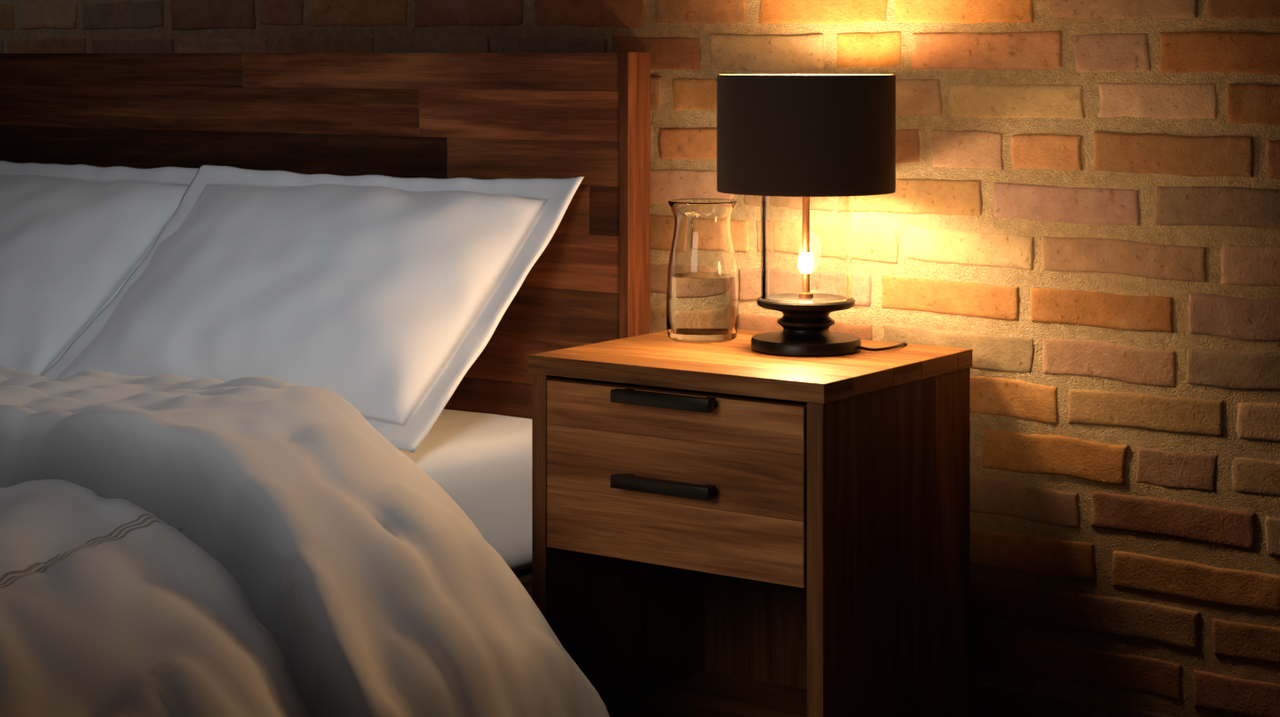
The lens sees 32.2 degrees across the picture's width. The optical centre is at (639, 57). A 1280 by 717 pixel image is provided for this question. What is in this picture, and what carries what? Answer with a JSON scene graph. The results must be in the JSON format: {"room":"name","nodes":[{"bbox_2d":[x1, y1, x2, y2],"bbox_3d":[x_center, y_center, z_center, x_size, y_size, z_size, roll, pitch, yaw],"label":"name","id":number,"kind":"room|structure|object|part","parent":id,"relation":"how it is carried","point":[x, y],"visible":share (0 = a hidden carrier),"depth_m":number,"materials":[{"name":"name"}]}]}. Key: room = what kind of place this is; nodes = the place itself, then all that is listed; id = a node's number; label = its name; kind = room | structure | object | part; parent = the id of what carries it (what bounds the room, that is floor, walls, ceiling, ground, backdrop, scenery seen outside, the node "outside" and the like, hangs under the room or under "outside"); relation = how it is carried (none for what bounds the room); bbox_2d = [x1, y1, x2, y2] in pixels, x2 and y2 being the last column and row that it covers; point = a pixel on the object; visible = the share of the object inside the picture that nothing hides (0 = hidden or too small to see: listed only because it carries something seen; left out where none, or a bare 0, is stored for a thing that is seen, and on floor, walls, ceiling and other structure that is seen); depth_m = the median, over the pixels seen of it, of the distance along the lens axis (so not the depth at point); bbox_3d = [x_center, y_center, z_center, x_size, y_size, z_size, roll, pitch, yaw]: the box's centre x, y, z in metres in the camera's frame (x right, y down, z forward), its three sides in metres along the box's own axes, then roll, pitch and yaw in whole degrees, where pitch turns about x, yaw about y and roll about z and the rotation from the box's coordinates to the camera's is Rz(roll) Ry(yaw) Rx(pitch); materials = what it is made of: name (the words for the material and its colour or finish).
{"room":"bedroom","nodes":[
{"label":"bedroom","id":0,"kind":"room"},
{"bbox_2d":[0,0,1279,716],"bbox_3d":[0.169,-0.291,3.444,6.300,2.600,0.177,0,0,35],"label":"wall","id":1,"kind":"structure","parent":0,"point":[1085,202],"depth_m":3.06,"materials":[{"name":"brick"}]},
{"bbox_3d":[-1.083,1.069,1.669,6.300,0.120,4.500,0,0,35],"label":"floor","id":2,"kind":"structure","parent":0,"visible":0},
{"bbox_2d":[0,51,650,598],"bbox_3d":[-1.285,0.500,3.067,1.698,1.018,2.110,0,0,35],"label":"bed","id":3,"kind":"object","parent":2,"relation":"on","point":[436,115],"visible":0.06,"depth_m":3.56,"materials":[{"name":"brown wood"}]},
{"bbox_2d":[0,160,198,375],"bbox_3d":[-1.164,0.369,3.923,0.810,0.357,0.422,0,0,35],"label":"pillow","id":4,"kind":"object","parent":3,"relation":"on","point":[72,236],"visible":0.74,"depth_m":3.79,"materials":[{"name":"fabric"}]},
{"bbox_2d":[0,366,609,716],"bbox_3d":[-1.208,0.705,2.732,2.210,0.583,1.392,0,0,35],"label":"duvet","id":5,"kind":"object","parent":3,"relation":"on","point":[171,545],"visible":1,"depth_m":2.56,"materials":[{"name":"fabric"}]},
{"bbox_2d":[41,164,584,452],"bbox_3d":[-0.538,0.365,3.457,0.824,0.362,0.442,0,0,35],"label":"pillow","id":6,"kind":"object","parent":3,"relation":"on","point":[380,293],"visible":0.85,"depth_m":3.36,"materials":[{"name":"fabric"}]},
{"bbox_3d":[-0.695,0.500,3.903,1.698,1.018,0.063,0,0,35],"label":"headboard","id":7,"kind":"part","parent":3,"relation":"part of","materials":[{"name":"brown wood"}]},
{"bbox_3d":[-1.294,0.664,3.052,1.603,0.213,2.017,0,0,35],"label":"mattress","id":8,"kind":"part","parent":3,"relation":"part of","materials":[{"name":"white fabric"}]},
{"bbox_3d":[-1.305,0.891,3.038,1.570,0.235,2.040,0,0,35],"label":"frame","id":9,"kind":"part","parent":3,"relation":"part of","materials":[{"name":"brown wood"}]},
{"bbox_2d":[528,329,972,716],"bbox_3d":[0.149,0.709,3.068,0.470,0.600,0.435,0,0,35],"label":"nightstand","id":10,"kind":"object","parent":2,"relation":"on","point":[730,528],"visible":0.98,"depth_m":2.97,"materials":[{"name":"brown wood"}]},
{"bbox_3d":[-0.022,0.722,3.206,0.024,0.575,0.405,0,0,35],"label":"panel","id":11,"kind":"part","parent":10,"relation":"part of","materials":[{"name":"brown wood"}]},
{"bbox_3d":[0.032,0.561,2.902,0.155,0.017,0.029,0,0,35],"label":"handle","id":12,"kind":"part","parent":10,"relation":"part of","materials":[{"name":"black metal"}]},
{"bbox_3d":[0.032,0.448,2.902,0.155,0.017,0.029,0,0,35],"label":"handle","id":13,"kind":"part","parent":10,"relation":"part of","materials":[{"name":"black metal"}]},
{"bbox_3d":[0.148,0.555,3.067,0.408,0.228,0.377,0,0,35],"label":"drawer","id":14,"kind":"part","parent":10,"relation":"part of","materials":[{"name":"brown wood"}]},
{"bbox_2d":[666,198,738,342],"bbox_3d":[0.090,0.308,3.216,0.105,0.200,0.105,0,0,35],"label":"glass carafe","id":15,"kind":"object","parent":10,"relation":"on","point":[702,285],"visible":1,"depth_m":3.18,"materials":[{"name":"clear glass"}]},
{"bbox_2d":[607,670,807,716],"bbox_3d":[0.155,0.968,3.078,0.414,0.082,0.387,0,0,35],"label":"shelf","id":16,"kind":"object","parent":10,"relation":"attached to","point":[676,694],"depth_m":3.21,"materials":[{"name":"brown wood"}]},
{"bbox_3d":[0.270,0.692,3.240,0.414,0.515,0.010,0,0,35],"label":"panel","id":17,"kind":"part","parent":10,"relation":"part of","materials":[{"name":"brown wood"}]},
{"bbox_2d":[716,73,907,356],"bbox_3d":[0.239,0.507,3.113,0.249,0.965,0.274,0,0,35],"label":"table lamp","id":18,"kind":"object","parent":10,"relation":"on","point":[804,144],"visible":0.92,"depth_m":3.03,"materials":[{"name":"black fabric"}]},
{"bbox_3d":[0.232,0.106,3.103,0.249,0.163,0.249,0,0,35],"label":"lamp shade","id":19,"kind":"part","parent":18,"relation":"part of","materials":[{"name":"brown fabric"}]},
{"bbox_3d":[0.232,0.253,3.103,0.127,0.168,0.127,0,0,35],"label":"glass","id":20,"kind":"part","parent":18,"relation":"part of","materials":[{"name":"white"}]},
{"bbox_3d":[0.347,0.693,3.118,0.033,0.592,0.141,0,0,35],"label":"power cord","id":21,"kind":"part","parent":18,"relation":"part of","materials":[{"name":"black plastic"}]},
{"bbox_3d":[0.336,0.722,2.954,0.024,0.575,0.405,0,0,35],"label":"panel","id":22,"kind":"part","parent":10,"relation":"part of","materials":[{"name":"brown wood"}]}
]}

